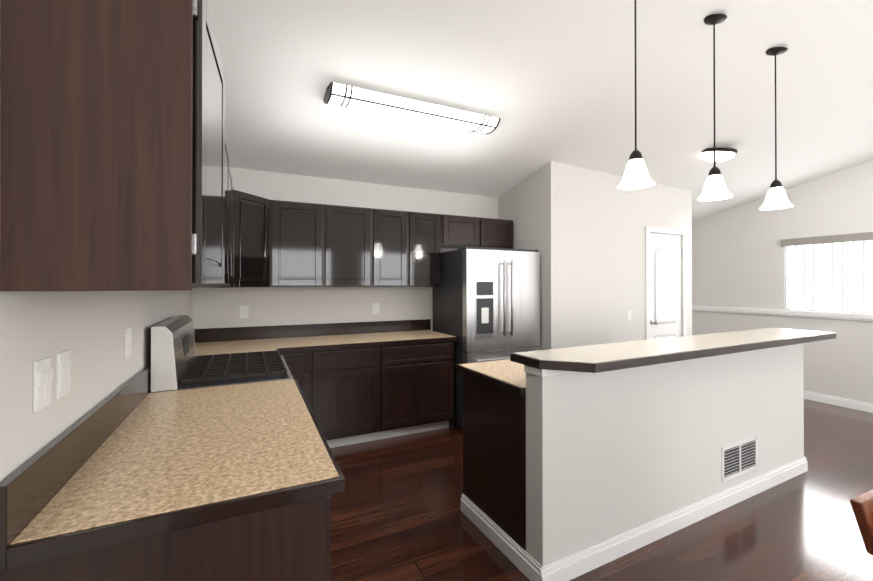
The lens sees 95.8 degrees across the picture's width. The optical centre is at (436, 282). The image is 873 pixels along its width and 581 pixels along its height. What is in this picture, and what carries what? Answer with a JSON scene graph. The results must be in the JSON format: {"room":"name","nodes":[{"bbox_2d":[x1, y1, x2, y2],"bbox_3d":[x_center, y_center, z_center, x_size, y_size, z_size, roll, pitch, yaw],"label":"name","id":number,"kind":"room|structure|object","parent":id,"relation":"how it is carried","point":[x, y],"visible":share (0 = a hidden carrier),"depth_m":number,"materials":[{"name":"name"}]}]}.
{"room":"kitchen","nodes":[
{"label":"kitchen","id":0,"kind":"room"},
{"bbox_2d":[0,0,195,481],"bbox_3d":[-0.767,-0.622,0.401,0.150,4.100,6.660,0,0,-25],"label":"wall","id":1,"kind":"structure","parent":0,"point":[35,325],"depth_m":1.08,"materials":[{"name":"paint"}]},
{"bbox_2d":[33,357,52,412],"bbox_3d":[-0.935,0.241,0.939,0.011,0.116,0.075,0,0,-25],"label":"switch plate","id":2,"kind":"object","parent":1,"relation":"attached to","point":[42,378],"visible":1,"depth_m":0.93,"materials":[{"name":"white plastic"}]},
{"bbox_2d":[56,349,70,398],"bbox_3d":[-0.988,0.242,1.047,0.008,0.116,0.075,0,0,-25],"label":"electrical outlet plate","id":3,"kind":"object","parent":1,"relation":"attached to","point":[63,373],"visible":1,"depth_m":1.03,"materials":[{"name":"white plastic"}]},
{"bbox_2d":[0,0,231,290],"bbox_3d":[-0.812,-0.358,1.106,0.366,0.750,0.555,0,0,-25],"label":"upper cabinet","id":4,"kind":"object","parent":1,"relation":"attached to","point":[115,171],"depth_m":0.85,"materials":[{"name":"brown wood"}]},
{"bbox_2d":[125,327,131,357],"bbox_3d":[-1.254,0.245,1.607,0.008,0.116,0.075,0,0,-25],"label":"electrical outlet plate","id":5,"kind":"object","parent":1,"relation":"attached to","point":[128,342],"visible":1,"depth_m":1.60,"materials":[{"name":"white plastic"}]},
{"bbox_2d":[232,178,233,283],"bbox_3d":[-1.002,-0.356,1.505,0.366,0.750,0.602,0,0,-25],"label":"upper cabinet","id":6,"kind":"object","parent":1,"relation":"attached to","point":[232,178],"depth_m":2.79,"materials":[{"name":"brown wood"}]},
{"bbox_2d":[196,167,499,330],"bbox_3d":[0.856,-0.597,4.965,7.000,4.100,0.150,0,0,-25],"label":"wall","id":7,"kind":"structure","parent":0,"point":[268,306],"depth_m":3.96,"materials":[{"name":"paint"}]},
{"bbox_2d":[204,190,269,287],"bbox_3d":[-1.730,-0.339,3.311,0.604,0.765,0.606,0,0,-25],"label":"upper cabinet","id":8,"kind":"object","parent":7,"relation":"attached to","point":[251,240],"visible":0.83,"depth_m":3.22,"materials":[{"name":"brown wood"}]},
{"bbox_2d":[240,306,248,318],"bbox_3d":[-1.767,0.275,3.624,0.075,0.116,0.008,0,0,-25],"label":"electrical outlet plate","id":9,"kind":"object","parent":7,"relation":"attached to","point":[244,311],"visible":1,"depth_m":3.62,"materials":[{"name":"white plastic"}]},
{"bbox_2d":[270,200,333,286],"bbox_3d":[-1.277,-0.337,3.681,0.527,0.766,0.326,0,0,-25],"label":"upper cabinet","id":10,"kind":"object","parent":7,"relation":"attached to","point":[317,245],"depth_m":3.53,"materials":[{"name":"brown wood"}]},
{"bbox_2d":[334,205,381,286],"bbox_3d":[-0.898,-0.336,3.861,0.599,0.766,0.326,0,0,-25],"label":"upper cabinet","id":11,"kind":"object","parent":7,"relation":"attached to","point":[357,230],"depth_m":3.75,"materials":[{"name":"brown wood"}]},
{"bbox_2d":[372,303,378,313],"bbox_3d":[-0.638,0.278,4.161,0.075,0.116,0.008,0,0,-25],"label":"electrical outlet plate","id":12,"kind":"object","parent":7,"relation":"attached to","point":[375,308],"visible":1,"depth_m":4.16,"materials":[{"name":"white plastic"}]},
{"bbox_2d":[382,209,417,286],"bbox_3d":[-0.524,-0.335,4.039,0.519,0.766,0.326,0,0,-25],"label":"upper cabinet","id":13,"kind":"object","parent":7,"relation":"attached to","point":[399,228],"depth_m":3.93,"materials":[{"name":"brown wood"}]},
{"bbox_2d":[418,212,441,286],"bbox_3d":[-0.218,-0.334,4.184,0.445,0.766,0.326,0,0,-25],"label":"upper cabinet","id":14,"kind":"object","parent":7,"relation":"attached to","point":[429,224],"depth_m":4.08,"materials":[{"name":"brown wood"}]},
{"bbox_2d":[442,214,485,247],"bbox_3d":[0.230,-0.554,4.398,0.535,0.325,0.326,0,0,-25],"label":"upper cabinet","id":15,"kind":"object","parent":7,"relation":"attached to","point":[457,231],"depth_m":4.25,"materials":[{"name":"brown wood"}]},
{"bbox_2d":[486,218,512,248],"bbox_3d":[0.583,-0.553,4.566,0.535,0.325,0.326,0,0,-25],"label":"upper cabinet","id":16,"kind":"object","parent":7,"relation":"attached to","point":[499,232],"depth_m":4.45,"materials":[{"name":"brown wood"}]},
{"bbox_2d":[500,166,543,349],"bbox_3d":[0.992,-0.600,4.492,0.120,4.100,0.780,0,0,-25],"label":"wall","id":17,"kind":"structure","parent":0,"point":[523,204],"depth_m":4.29,"materials":[{"name":"paint"}]},
{"bbox_2d":[207,0,872,220],"bbox_3d":[2.322,-1.761,1.886,7.000,1.732,6.980,0,0,-25],"label":"ceiling","id":18,"kind":"structure","parent":0,"point":[545,81],"depth_m":2.87,"materials":[{"name":"paint"}]},
{"bbox_2d":[323,82,499,133],"bbox_3d":[-0.154,-1.279,2.946,1.300,0.132,0.310,0,0,-25],"label":"fluorescent ceiling light","id":19,"kind":"object","parent":18,"relation":"attached to","point":[359,98],"visible":0.98,"depth_m":2.82,"materials":[{"name":"white plastic"}]},
{"bbox_2d":[618,0,654,188],"bbox_3d":[1.046,-1.054,2.074,0.176,1.092,0.176,0,0,-25],"label":"pendant light","id":20,"kind":"object","parent":18,"relation":"hanging from","point":[636,175],"visible":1,"depth_m":2.06,"materials":[{"name":"white glass"}]},
{"bbox_2d":[697,13,732,200],"bbox_3d":[1.670,-1.052,2.370,0.176,1.092,0.176,0,0,-25],"label":"pendant light","id":21,"kind":"object","parent":18,"relation":"hanging from","point":[715,187],"visible":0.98,"depth_m":2.35,"materials":[{"name":"white glass"}]},
{"bbox_2d":[701,148,737,163],"bbox_3d":[2.841,-1.282,3.982,0.330,0.158,0.323,0,0,-25],"label":"flush ceiling light","id":22,"kind":"object","parent":18,"relation":"attached to","point":[721,154],"visible":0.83,"depth_m":3.90,"materials":[{"name":"white glass"}]},
{"bbox_2d":[760,47,793,209],"bbox_3d":[2.293,-1.043,2.666,0.176,1.076,0.176,0,0,-25],"label":"pendant light","id":23,"kind":"object","parent":18,"relation":"hanging from","point":[776,197],"visible":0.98,"depth_m":2.65,"materials":[{"name":"white glass"}]},
{"bbox_2d":[329,399,872,580],"bbox_3d":[2.322,1.466,1.869,7.000,0.060,6.980,0,0,-25],"label":"floor","id":24,"kind":"structure","parent":0,"point":[397,514],"depth_m":2.32,"materials":[{"name":"brown wood"}]},
{"bbox_2d":[0,368,344,580],"bbox_3d":[-0.805,0.916,1.441,0.674,1.035,1.203,0,0,-25],"label":"base cabinet","id":25,"kind":"object","parent":24,"relation":"on","point":[132,479],"visible":1,"depth_m":1.00,"materials":[{"name":"beige stone"}]},
{"bbox_2d":[151,315,292,392],"bbox_3d":[-1.202,0.826,2.357,0.691,1.225,0.780,0,0,-25],"label":"range","id":26,"kind":"object","parent":24,"relation":"on","point":[177,363],"visible":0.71,"depth_m":2.09,"materials":[{"name":"silver metal"}]},
{"bbox_2d":[282,347,321,430],"bbox_3d":[-1.281,1.007,3.475,0.390,0.876,0.681,0,0,-25],"label":"base cabinet","id":27,"kind":"object","parent":24,"relation":"on","point":[305,367],"depth_m":3.28,"materials":[{"name":"brown wood"}]},
{"bbox_2d":[196,347,281,355],"bbox_3d":[-1.478,0.547,2.855,0.630,0.038,0.345,0,0,-25],"label":"countertop","id":28,"kind":"structure","parent":27,"relation":"on","point":[267,348],"depth_m":2.99,"materials":[{"name":"beige stone"}]},
{"bbox_2d":[322,347,389,447],"bbox_3d":[-0.908,1.008,3.683,0.741,0.876,0.626,0,0,-25],"label":"base cabinet","id":29,"kind":"object","parent":24,"relation":"on","point":[359,382],"depth_m":3.45,"materials":[{"name":"brown wood"}]},
{"bbox_2d":[195,331,456,354],"bbox_3d":[-0.950,0.551,3.643,2.260,0.038,0.626,0,0,-25],"label":"countertop","id":30,"kind":"structure","parent":29,"relation":"on","point":[380,338],"depth_m":3.52,"materials":[{"name":"beige stone"}]},
{"bbox_2d":[390,343,453,437],"bbox_3d":[-0.326,1.010,3.960,0.831,0.876,0.626,0,0,-25],"label":"base cabinet","id":31,"kind":"object","parent":24,"relation":"on","point":[421,374],"depth_m":3.71,"materials":[{"name":"brown wood"}]},
{"bbox_2d":[433,247,539,429],"bbox_3d":[0.532,0.556,4.230,0.880,1.785,0.827,0,0,-25],"label":"refrigerator","id":32,"kind":"object","parent":24,"relation":"on","point":[486,304],"visible":0.67,"depth_m":3.89,"materials":[{"name":"silver metal"}]},
{"bbox_2d":[460,331,807,580],"bbox_3d":[1.489,0.925,2.762,2.652,1.030,0.835,0,0,-25],"label":"kitchen island","id":33,"kind":"object","parent":24,"relation":"on","point":[579,461],"depth_m":2.18,"materials":[{"name":"paint"}]},
{"bbox_2d":[456,364,519,395],"bbox_3d":[1.442,0.547,2.824,2.646,0.039,0.714,0,0,-25],"label":"countertop edge","id":34,"kind":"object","parent":33,"relation":"on","point":[508,388],"depth_m":2.19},
{"bbox_2d":[508,328,835,375],"bbox_3d":[1.652,0.389,2.463,2.662,0.040,0.460,0,0,-25],"label":"island countertop","id":35,"kind":"structure","parent":33,"relation":"on","point":[611,357],"depth_m":2.17,"materials":[{"name":"beige stone"}]},
{"bbox_2d":[850,489,872,554],"bbox_3d":[1.423,0.978,0.933,0.523,0.909,0.518,0,0,-31],"label":"chair","id":36,"kind":"object","parent":24,"relation":"on","point":[862,506],"visible":1,"depth_m":1.01,"materials":[{"name":"brown wood"}]},
{"bbox_2d":[544,161,695,349],"bbox_3d":[2.165,-0.600,4.540,2.280,4.100,0.120,0,0,-25],"label":"wall","id":37,"kind":"structure","parent":0,"point":[582,230],"depth_m":4.29,"materials":[{"name":"paint"}]},
{"bbox_2d":[626,310,630,320],"bbox_3d":[2.182,0.380,4.470,0.075,0.116,0.011,0,0,-25],"label":"switch plate","id":38,"kind":"object","parent":37,"relation":"attached to","point":[628,315],"visible":1,"depth_m":4.46,"materials":[{"name":"white plastic"}]},
{"bbox_2d":[650,233,681,338],"bbox_3d":[2.772,0.429,4.751,0.615,2.028,0.105,0,0,-25],"label":"pantry door","id":39,"kind":"structure","parent":37,"relation":"in","point":[665,286],"depth_m":4.76,"materials":[{"name":"white wood"}]},
{"bbox_2d":[645,226,686,339],"bbox_3d":[2.772,0.400,4.748,0.744,2.102,0.016,0,0,-25],"label":"door frame","id":40,"kind":"structure","parent":37,"relation":"attached to","point":[648,229],"depth_m":4.66,"materials":[{"name":"white wood"}]},
{"bbox_2d":[696,160,872,402],"bbox_3d":[5.419,-0.606,3.342,0.150,4.100,6.660,0,0,-25],"label":"wall","id":41,"kind":"structure","parent":0,"point":[740,258],"depth_m":5.06,"materials":[{"name":"paint"}]},
{"bbox_2d":[692,305,872,320],"bbox_3d":[5.332,0.389,3.306,0.035,0.080,6.680,0,0,-25],"label":"trim","id":42,"kind":"structure","parent":41,"relation":"attached to","point":[834,315],"depth_m":5.01,"materials":[{"name":"white wood"}]},
{"bbox_2d":[780,232,872,312],"bbox_3d":[4.705,-0.102,4.721,0.105,0.903,0.920,0,0,-25],"label":"window","id":43,"kind":"structure","parent":41,"relation":"in","point":[833,273],"depth_m":4.70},
{"bbox_2d":[804,390,872,412],"bbox_3d":[5.334,1.391,3.318,0.016,0.105,6.650,0,0,-25],"label":"baseboard","id":44,"kind":"structure","parent":41,"relation":"attached to","point":[842,402],"depth_m":4.60,"materials":[{"name":"white wood"}]}
]}

